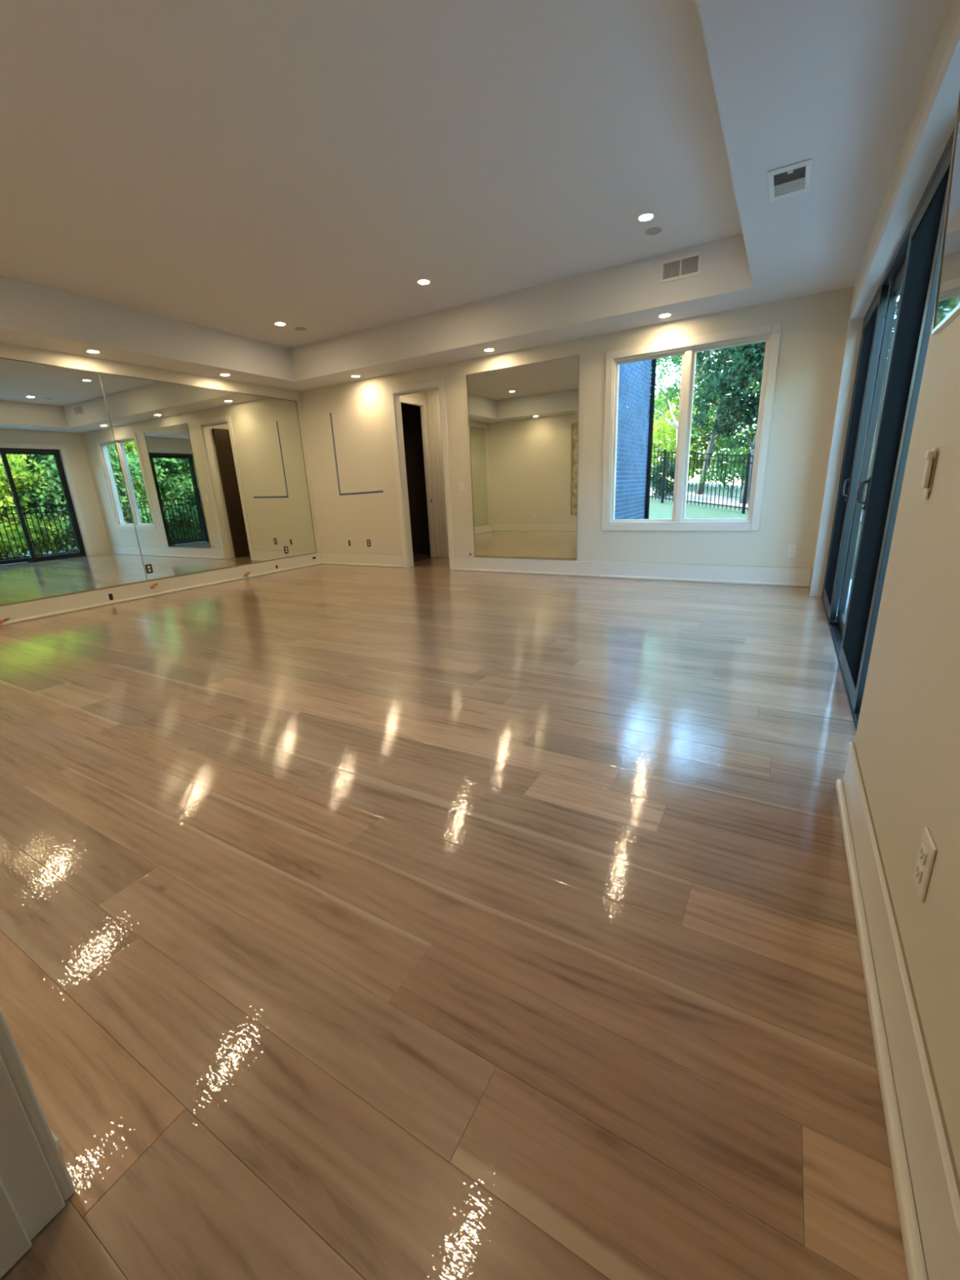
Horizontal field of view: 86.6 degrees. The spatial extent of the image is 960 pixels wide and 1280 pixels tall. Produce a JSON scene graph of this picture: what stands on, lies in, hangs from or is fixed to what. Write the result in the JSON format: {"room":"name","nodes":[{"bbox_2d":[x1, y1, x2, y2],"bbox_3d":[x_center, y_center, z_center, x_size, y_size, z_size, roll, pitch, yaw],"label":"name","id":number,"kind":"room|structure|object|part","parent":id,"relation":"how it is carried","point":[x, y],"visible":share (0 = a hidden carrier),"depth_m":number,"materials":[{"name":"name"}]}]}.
{"room":"exercise studio","nodes":[
{"label":"exercise studio","id":0,"kind":"room"},
{"bbox_2d":[0,342,319,606],"bbox_3d":[-4.471,-2.023,5.784,0.200,3.427,6.328,7,19,29],"label":"wall","id":1,"kind":"structure","parent":0,"point":[11,351],"depth_m":6.20,"materials":[{"name":"beige paint"}]},
{"bbox_2d":[0,617,9,624],"bbox_3d":[-4.882,-0.185,5.202,0.044,0.052,0.138,3,18,18],"label":"cable","id":2,"kind":"object","parent":1,"relation":"attached to","point":[5,620],"visible":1,"depth_m":5.21,"materials":[{"name":"orange plastic"}]},
{"bbox_2d":[0,357,146,605],"bbox_3d":[-4.992,-1.454,4.776,0.010,2.367,3.087,7,19,29],"label":"wall mirror","id":3,"kind":"object","parent":1,"relation":"attached to","point":[67,526],"visible":1,"depth_m":5.50,"materials":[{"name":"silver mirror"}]},
{"bbox_2d":[107,593,113,599],"bbox_3d":[-4.379,-0.513,6.042,0.003,0.079,0.047,7,19,29],"label":"wall outlet","id":4,"kind":"object","parent":1,"relation":"attached to","point":[109,595],"depth_m":6.04,"materials":[{"name":"black plastic"}]},
{"bbox_2d":[0,552,322,626],"bbox_3d":[-4.246,-0.590,6.258,0.034,0.190,6.093,7,19,29],"label":"baseboard","id":5,"kind":"structure","parent":1,"relation":"attached to","point":[37,609],"depth_m":6.32,"materials":[{"name":"white paint"}]},
{"bbox_2d":[98,372,316,581],"bbox_3d":[-3.524,-2.243,7.191,0.010,2.367,2.774,7,19,29],"label":"wall mirror","id":6,"kind":"object","parent":1,"relation":"attached to","point":[214,479],"visible":1,"depth_m":6.91,"materials":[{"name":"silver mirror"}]},
{"bbox_2d":[145,564,153,573],"bbox_3d":[-4.144,-0.892,6.387,0.005,0.110,0.074,7,19,29],"label":"wall outlet","id":7,"kind":"object","parent":6,"relation":"attached to","point":[148,567],"visible":1,"depth_m":6.39,"materials":[{"name":"black"}]},
{"bbox_2d":[284,546,288,553],"bbox_3d":[-3.089,-1.436,8.129,0.005,0.110,0.074,7,19,29],"label":"wall outlet","id":8,"kind":"object","parent":6,"relation":"attached to","point":[286,548],"visible":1,"depth_m":8.13,"materials":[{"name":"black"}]},
{"bbox_2d":[400,403,431,561],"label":"door","id":9,"kind":"structure","parent":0,"point":[411,414],"depth_m":9.14,"materials":[{"name":"brown wood"}]},
{"bbox_2d":[400,389,448,556],"bbox_3d":[-0.499,-2.587,8.074,1.260,2.850,1.480,7,19,29],"label":"wall","id":10,"kind":"structure","parent":0,"point":[423,396],"depth_m":8.49,"materials":[{"name":"beige paint"}]},
{"bbox_2d":[400,393,448,557],"bbox_3d":[-0.989,-2.567,8.171,0.320,2.600,1.020,7,19,29],"label":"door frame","id":11,"kind":"structure","parent":10,"relation":"in","point":[403,399],"depth_m":8.53,"materials":[{"name":"white paint"}]},
{"bbox_3d":[-0.845,-2.664,8.611,0.018,2.520,0.070,7,19,29],"label":"casing leg","id":12,"kind":"part","parent":11,"relation":"part of","materials":[{"name":"white paint"}]},
{"bbox_2d":[0,556,908,1279],"bbox_3d":[-1.282,-0.052,4.489,7.412,0.080,9.128,7,19,29],"label":"floor","id":13,"kind":"structure","parent":0,"point":[427,920],"depth_m":1.36,"materials":[{"name":"brown wood"}]},
{"bbox_2d":[0,0,951,391],"bbox_3d":[-1.315,-2.985,3.624,7.572,0.622,6.448,7,19,29],"label":"ceiling","id":14,"kind":"structure","parent":0,"point":[181,181],"depth_m":3.16,"materials":[{"name":"white paint"}]},
{"bbox_2d":[84,349,100,353],"bbox_3d":[-4.119,-3.070,5.427,0.136,0.006,0.136,7,19,29],"label":"recessed light","id":15,"kind":"object","parent":14,"relation":"in","point":[91,351],"visible":1,"depth_m":5.42,"materials":[{"name":"white plastic"}]},
{"bbox_2d":[219,373,230,376],"bbox_3d":[-3.349,-3.484,6.695,0.136,0.006,0.136,7,19,29],"label":"recessed light","id":16,"kind":"object","parent":14,"relation":"in","point":[221,374],"visible":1,"depth_m":6.69,"materials":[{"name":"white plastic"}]},
{"bbox_2d":[274,321,286,325],"bbox_3d":[-2.401,-3.797,6.125,0.136,0.006,0.136,7,19,29],"label":"recessed light","id":17,"kind":"object","parent":14,"relation":"in","point":[277,323],"visible":1,"depth_m":6.11,"materials":[{"name":"white plastic"}]},
{"bbox_2d":[294,327,306,330],"bbox_3d":[-2.237,-3.872,6.348,0.132,0.005,0.132,7,19,29],"label":"ceiling speaker","id":18,"kind":"object","parent":14,"relation":"attached to","point":[295,328],"visible":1,"depth_m":6.34,"materials":[{"name":"grey"}]},
{"bbox_2d":[295,328,305,330],"bbox_3d":[-2.237,-3.872,6.348,0.116,0.004,0.116,7,19,29],"label":"grille","id":19,"kind":"object","parent":18,"relation":"attached to","point":[298,329],"depth_m":6.35,"materials":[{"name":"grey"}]},
{"bbox_2d":[350,374,360,377],"bbox_3d":[-1.737,-3.683,7.117,0.136,0.006,0.136,7,19,29],"label":"recessed light","id":20,"kind":"object","parent":14,"relation":"in","point":[353,375],"visible":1,"depth_m":7.10,"materials":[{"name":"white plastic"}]},
{"bbox_2d":[417,279,431,284],"bbox_3d":[-0.559,-3.568,5.081,0.136,0.006,0.136,7,19,29],"label":"recessed light","id":21,"kind":"object","parent":14,"relation":"in","point":[422,282],"visible":1,"depth_m":5.08,"materials":[{"name":"white plastic"}]},
{"bbox_2d":[483,348,494,351],"bbox_3d":[0.107,-3.453,6.071,0.136,0.006,0.136,7,19,29],"label":"recessed light","id":22,"kind":"object","parent":14,"relation":"in","point":[485,349],"visible":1,"depth_m":6.06,"materials":[{"name":"white plastic"}]},
{"bbox_2d":[636,212,654,222],"bbox_3d":[1.309,-3.335,4.021,0.136,0.006,0.136,7,19,29],"label":"recessed light","id":23,"kind":"object","parent":14,"relation":"in","point":[646,216],"visible":1,"depth_m":4.01,"materials":[{"name":"white plastic"}]},
{"bbox_2d":[644,226,662,235],"bbox_3d":[1.449,-3.413,4.257,0.132,0.005,0.132,7,19,29],"label":"ceiling speaker","id":24,"kind":"object","parent":14,"relation":"attached to","point":[652,231],"visible":1,"depth_m":4.25,"materials":[{"name":"grey"}]},
{"bbox_2d":[646,228,660,235],"bbox_3d":[1.449,-3.413,4.257,0.116,0.004,0.116,7,19,29],"label":"grille","id":25,"kind":"object","parent":24,"relation":"attached to","point":[651,231],"depth_m":4.26,"materials":[{"name":"grey metal"}]},
{"bbox_2d":[657,312,671,318],"bbox_3d":[1.845,-3.237,5.086,0.136,0.006,0.136,7,19,29],"label":"recessed light","id":26,"kind":"object","parent":14,"relation":"in","point":[667,314],"visible":1,"depth_m":5.08,"materials":[{"name":"white plastic"}]},
{"bbox_2d":[659,251,702,283],"bbox_3d":[1.832,-3.400,4.655,0.355,0.177,0.010,7,19,29],"label":"ceiling vent","id":27,"kind":"object","parent":14,"relation":"in","point":[687,265],"visible":1,"depth_m":4.65,"materials":[{"name":"white metal"}]},
{"bbox_2d":[767,158,812,202],"bbox_3d":[1.730,-2.557,2.850,0.205,0.016,0.365,7,19,29],"label":"ceiling vent","id":28,"kind":"object","parent":14,"relation":"in","point":[793,180],"visible":1,"depth_m":2.83,"materials":[{"name":"white metal"}]},
{"bbox_2d":[298,286,853,586],"bbox_3d":[0.303,-2.496,6.644,7.712,3.427,0.120,7,19,29],"label":"wall","id":29,"kind":"structure","parent":0,"point":[814,330],"depth_m":5.92,"materials":[{"name":"beige paint"}]},
{"bbox_2d":[347,539,351,546],"bbox_3d":[-2.138,-1.586,8.348,0.061,0.110,0.006,7,19,29],"label":"wall box","id":30,"kind":"object","parent":29,"relation":"attached to","point":[348,540],"visible":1,"depth_m":8.35,"materials":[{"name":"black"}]},
{"bbox_2d":[329,413,382,495],"bbox_3d":[-1.887,-2.856,7.784,0.912,1.222,0.001,7,19,29],"label":"tape outline","id":31,"kind":"object","parent":29,"relation":"attached to","point":[376,491],"visible":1,"depth_m":7.98,"materials":[{"name":"blue"}]},
{"bbox_2d":[366,539,370,546],"bbox_3d":[-1.778,-1.546,8.143,0.074,0.110,0.005,7,19,29],"label":"wall outlet","id":32,"kind":"object","parent":29,"relation":"attached to","point":[368,541],"visible":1,"depth_m":8.14,"materials":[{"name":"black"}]},
{"bbox_2d":[387,377,454,569],"bbox_3d":[-0.798,-2.304,7.365,0.950,2.540,0.138,7,19,29],"label":"door frame","id":33,"kind":"structure","parent":29,"relation":"in","point":[438,384],"depth_m":7.31,"materials":[{"name":"white paint"}]},
{"bbox_3d":[-1.202,-2.335,7.528,0.086,2.540,0.018,7,19,29],"label":"casing leg","id":34,"kind":"part","parent":33,"relation":"part of","materials":[{"name":"white paint"}]},
{"bbox_3d":[-0.455,-2.242,7.104,0.086,2.540,0.018,7,19,29],"label":"casing leg","id":35,"kind":"part","parent":33,"relation":"part of","materials":[{"name":"white paint"}]},
{"bbox_2d":[458,481,464,491],"bbox_3d":[-0.255,-2.117,7.027,0.076,0.120,0.011,7,19,29],"label":"light switch","id":36,"kind":"object","parent":29,"relation":"attached to","point":[460,483],"visible":1,"depth_m":7.02,"materials":[{"name":"white plastic"}]},
{"bbox_2d":[466,355,579,559],"bbox_3d":[0.526,-2.217,6.517,1.515,2.328,0.016,7,19,29],"label":"wall mirror","id":37,"kind":"object","parent":29,"relation":"attached to","point":[523,420],"visible":1,"depth_m":6.47,"materials":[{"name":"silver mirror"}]},
{"bbox_2d":[320,551,811,587],"bbox_3d":[0.349,-1.024,7.003,7.086,0.198,0.034,7,19,29],"label":"baseboard","id":38,"kind":"structure","parent":29,"relation":"attached to","point":[724,574],"depth_m":6.25,"materials":[{"name":"white paint"}]},
{"bbox_3d":[-1.954,-1.228,8.328,1.760,0.030,0.020,7,19,29],"label":"shoe moulding","id":39,"kind":"part","parent":38,"relation":"part of","materials":[{"name":"white paint"}]},
{"bbox_3d":[1.522,-0.796,6.357,4.376,0.030,0.020,7,19,29],"label":"shoe moulding","id":40,"kind":"part","parent":38,"relation":"part of","materials":[{"name":"white paint"}]},
{"bbox_2d":[601,322,782,531],"bbox_3d":[2.218,-2.197,5.597,1.693,1.944,0.188,7,19,29],"label":"window","id":41,"kind":"structure","parent":29,"relation":"in","point":[772,340],"depth_m":5.46,"materials":[{"name":"white paint"}]},
{"bbox_3d":[1.478,-2.261,5.923,0.078,1.944,0.018,7,19,29],"label":"casing leg","id":42,"kind":"part","parent":41,"relation":"part of","materials":[{"name":"white paint"}]},
{"bbox_3d":[1.880,-2.236,5.777,0.733,1.753,0.040,7,19,29],"label":"sash","id":43,"kind":"part","parent":41,"relation":"part of","materials":[{"name":"white paint"}]},
{"bbox_3d":[2.216,-1.281,5.794,1.537,0.078,0.018,7,19,29],"label":"casing","id":44,"kind":"part","parent":41,"relation":"part of","materials":[{"name":"white paint"}]},
{"bbox_3d":[2.261,-1.352,5.858,1.503,0.018,0.170,7,19,29],"label":"sill","id":45,"kind":"part","parent":41,"relation":"part of","materials":[{"name":"white paint"}]},
{"bbox_3d":[2.562,-2.151,5.390,0.696,1.753,0.040,7,19,29],"label":"sash","id":46,"kind":"part","parent":41,"relation":"part of","materials":[{"name":"white paint"}]},
{"bbox_3d":[2.874,-2.087,5.131,0.078,1.944,0.018,7,19,29],"label":"casing leg","id":47,"kind":"part","parent":41,"relation":"part of","materials":[{"name":"white paint"}]},
{"bbox_2d":[786,545,796,556],"bbox_3d":[3.239,-0.922,5.294,0.074,0.120,0.010,7,19,29],"label":"wall outlet","id":48,"kind":"object","parent":29,"relation":"attached to","point":[792,548],"visible":1,"depth_m":5.29,"materials":[{"name":"white plastic"}]},
{"bbox_2d":[809,0,959,1180],"bbox_3d":[1.536,-1.043,1.602,0.240,3.427,7.728,7,19,29],"label":"wall","id":49,"kind":"structure","parent":0,"point":[907,740],"depth_m":1.17,"materials":[{"name":"beige paint"}]},
{"bbox_2d":[809,15,959,596],"bbox_3d":[2.282,-1.108,3.085,0.098,2.437,3.715,7,19,29],"label":"trim","id":50,"kind":"structure","parent":49,"relation":"attached to","point":[936,126],"depth_m":2.73,"materials":[{"name":"white paint"}]},
{"bbox_3d":[3.156,-1.601,4.598,0.018,2.436,0.085,7,19,29],"label":"casing leg","id":51,"kind":"part","parent":50,"relation":"part of","materials":[{"name":"white paint"}]},
{"bbox_2d":[821,127,955,731],"bbox_3d":[2.356,-1.016,3.019,0.206,2.412,3.630,7,19,29],"label":"door","id":52,"kind":"structure","parent":49,"relation":"in","point":[898,320],"depth_m":2.64,"materials":[{"name":"black"}]},
{"bbox_3d":[2.704,-1.115,3.771,0.048,0.180,0.030,7,19,29],"label":"handle","id":53,"kind":"part","parent":52,"relation":"part of","materials":[{"name":"black plastic"}]},
{"bbox_3d":[2.963,-1.374,4.082,0.040,2.277,0.990,7,19,29],"label":"sliding panel","id":54,"kind":"part","parent":52,"relation":"part of","materials":[{"name":"black"}]},
{"bbox_3d":[2.176,-0.831,2.903,0.048,0.180,0.030,7,19,29],"label":"handle","id":55,"kind":"part","parent":52,"relation":"part of","materials":[{"name":"black plastic"}]},
{"bbox_3d":[2.521,-1.107,3.253,0.040,2.277,1.130,7,19,29],"label":"sliding panel","id":56,"kind":"part","parent":52,"relation":"part of","materials":[{"name":"black"}]},
{"bbox_3d":[2.521,-1.114,3.251,0.006,2.122,0.980,7,19,29],"label":"pane","id":57,"kind":"part","parent":52,"relation":"part of","materials":[{"name":"clear glass"}]},
{"bbox_2d":[835,742,959,1279],"bbox_3d":[0.855,0.734,1.071,0.034,0.188,2.018,7,19,29],"label":"baseboard","id":58,"kind":"structure","parent":49,"relation":"attached to","point":[926,1181],"depth_m":0.93,"materials":[{"name":"white paint"}]},
{"bbox_3d":[0.853,0.808,1.097,0.020,0.030,2.018,7,19,29],"label":"shoe moulding","id":59,"kind":"part","parent":58,"relation":"part of","materials":[{"name":"white paint"}]},
{"bbox_2d":[912,826,937,902],"bbox_3d":[0.859,0.433,0.988,0.010,0.120,0.074,7,19,29],"label":"wall outlet","id":60,"kind":"object","parent":49,"relation":"attached to","point":[927,850],"visible":1,"depth_m":0.97,"materials":[{"name":"white plastic"}]},
{"bbox_2d":[915,861,922,883],"bbox_3d":[0.857,0.453,0.996,0.003,0.028,0.032,7,19,29],"label":"receptacle","id":61,"kind":"object","parent":60,"relation":"attached to","point":[918,869],"depth_m":0.99,"materials":[{"name":"white plastic"}]},
{"bbox_2d":[919,843,927,865],"bbox_3d":[0.855,0.413,0.984,0.003,0.028,0.032,7,19,29],"label":"receptacle","id":62,"kind":"object","parent":60,"relation":"attached to","point":[923,850],"depth_m":0.98,"materials":[{"name":"white plastic"}]},
{"bbox_2d":[920,447,938,499],"bbox_3d":[1.129,-0.419,1.287,0.020,0.123,0.054,7,19,29],"label":"light switch","id":63,"kind":"object","parent":49,"relation":"attached to","point":[931,464],"visible":1,"depth_m":1.27,"materials":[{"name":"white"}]},
{"bbox_2d":[931,87,959,334],"bbox_3d":[0.701,-0.893,0.523,0.113,0.769,1.300,7,19,29],"label":"wall mirror","id":64,"kind":"object","parent":49,"relation":"attached to","point":[947,306],"visible":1,"depth_m":1.07,"materials":[{"name":"mirror glass"},{"name":"metal"}]},
{"bbox_3d":[-2.906,-0.824,1.537,7.332,3.427,0.140,7,19,29],"label":"wall","id":65,"kind":"structure","parent":0,"visible":0},
{"bbox_2d":[0,1008,75,1278],"bbox_3d":[-0.351,-0.177,0.171,1.246,2.550,0.218,7,19,29],"label":"door","id":66,"kind":"structure","parent":65,"relation":"in","point":[36,1181],"depth_m":0.80,"materials":[{"name":"white paint"}]},
{"bbox_2d":[51,1130,60,1149],"bbox_3d":[-3.274,0.543,2.314,5.756,0.198,0.034,7,19,29],"label":"baseboard","id":67,"kind":"structure","parent":65,"relation":"attached to","point":[54,1135],"depth_m":0.94,"materials":[{"name":"white paint"}]},
{"label":"outside","id":68,"kind":"structure","parent":0,"visible":0},
{"bbox_2d":[644,480,747,519],"bbox_3d":[11.051,-4.937,17.769,32.000,1.913,30.000,7,19,29],"label":"lawn","id":69,"kind":"structure","parent":68,"point":[657,510],"depth_m":13.61,"materials":[{"name":"green plant"}]},
{"bbox_2d":[614,359,652,519],"bbox_3d":[1.930,-3.378,8.344,0.606,4.600,4.540,7,19,29],"label":"wall","id":70,"kind":"structure","parent":69,"relation":"on","point":[634,378],"depth_m":9.09,"materials":[{"name":"blue"}]},
{"bbox_2d":[644,358,657,519],"bbox_3d":[3.351,-4.194,9.984,0.078,4.100,0.110,7,19,29],"label":"downspout","id":71,"kind":"object","parent":70,"relation":"attached to","point":[651,411],"visible":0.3,"depth_m":10.02,"materials":[{"name":"black paint"}]},
{"bbox_2d":[649,438,705,497],"bbox_3d":[6.121,-5.364,16.282,1.616,2.116,2.728,1,17,11],"label":"shrub","id":72,"kind":"object","parent":69,"relation":"on","point":[673,464],"visible":0.42,"depth_m":16.37,"materials":[{"name":"green plant"}]},
{"bbox_2d":[651,401,711,464],"bbox_3d":[6.808,-7.004,18.610,2.734,3.531,1.943,7,19,29],"label":"shrub","id":73,"kind":"object","parent":69,"relation":"on","point":[660,430],"visible":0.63,"depth_m":18.18,"materials":[{"name":"green plant"}]},
{"bbox_2d":[651,349,719,435],"bbox_3d":[6.111,-8.321,16.150,3.638,7.858,3.642,6,19,27],"label":"deciduous tree","id":74,"kind":"object","parent":69,"relation":"on","point":[676,359],"visible":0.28,"depth_m":16.41,"materials":[{"name":"green plant"}]},
{"bbox_2d":[648,386,748,484],"bbox_3d":[9.919,-10.624,27.142,8.206,5.053,7.733,-11,19,-27],"label":"tree","id":75,"kind":"object","parent":69,"relation":"on","point":[660,449],"visible":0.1,"depth_m":25.97,"materials":[{"name":"green plant"}]},
{"bbox_2d":[649,488,748,507],"bbox_3d":[7.562,-4.554,16.493,3.384,1.651,14.632,-14,20,-34],"label":"garden path","id":76,"kind":"structure","parent":69,"relation":"on","point":[651,489],"depth_m":16.22,"materials":[{"name":"white concrete"}]},
{"bbox_2d":[646,449,753,513],"bbox_3d":[6.272,-4.160,13.354,0.060,2.367,8.063,-15,21,-36],"label":"fence","id":77,"kind":"object","parent":69,"relation":"on","point":[748,456],"visible":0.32,"depth_m":13.54,"materials":[{"name":"black metal"}]},
{"bbox_3d":[5.247,-4.620,14.570,0.060,1.550,0.060,-15,21,-36],"label":"post","id":78,"kind":"part","parent":77,"relation":"part of","materials":[{"name":"black metal"}]},
{"bbox_3d":[6.307,-3.586,13.513,0.028,0.960,8.033,-15,21,-36],"label":"rail","id":79,"kind":"part","parent":77,"relation":"part of","materials":[{"name":"black metal"}]},
{"bbox_3d":[6.260,-4.629,13.201,0.028,0.960,8.033,-15,21,-36],"label":"rail","id":80,"kind":"part","parent":77,"relation":"part of","materials":[{"name":"black metal"}]},
{"bbox_3d":[6.253,-4.782,13.155,0.028,0.960,8.033,-15,21,-36],"label":"rail","id":81,"kind":"part","parent":77,"relation":"part of","materials":[{"name":"black metal"}]},
{"bbox_3d":[6.711,-3.889,12.858,0.060,1.550,0.060,-15,21,-36],"label":"post","id":82,"kind":"part","parent":77,"relation":"part of","materials":[{"name":"black metal"}]},
{"bbox_2d":[666,349,759,494],"bbox_3d":[8.140,-7.773,16.451,3.526,6.556,3.006,-7,17,-14],"label":"deciduous tree","id":83,"kind":"object","parent":69,"relation":"on","point":[712,439],"visible":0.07,"depth_m":16.93,"materials":[{"name":"green plant"}]},
{"bbox_2d":[664,346,764,489],"bbox_3d":[12.843,-11.390,23.959,8.416,8.887,8.772,-6,17,-11],"label":"tree","id":84,"kind":"object","parent":69,"relation":"on","point":[741,432],"visible":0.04,"depth_m":24.00,"materials":[{"name":"green plant"}]},
{"bbox_2d":[681,342,765,503],"bbox_3d":[8.075,-8.055,14.444,3.558,8.717,3.757,-7,17,-14],"label":"deciduous tree","id":85,"kind":"object","parent":69,"relation":"on","point":[733,408],"visible":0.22,"depth_m":14.66,"materials":[{"name":"green plant"}]},
{"bbox_2d":[697,443,751,497],"bbox_3d":[8.435,-5.416,16.697,2.422,2.124,2.234,-8,18,-18],"label":"shrub","id":86,"kind":"object","parent":69,"relation":"on","point":[732,451],"visible":0.59,"depth_m":16.31,"materials":[{"name":"green plant"}]}
]}

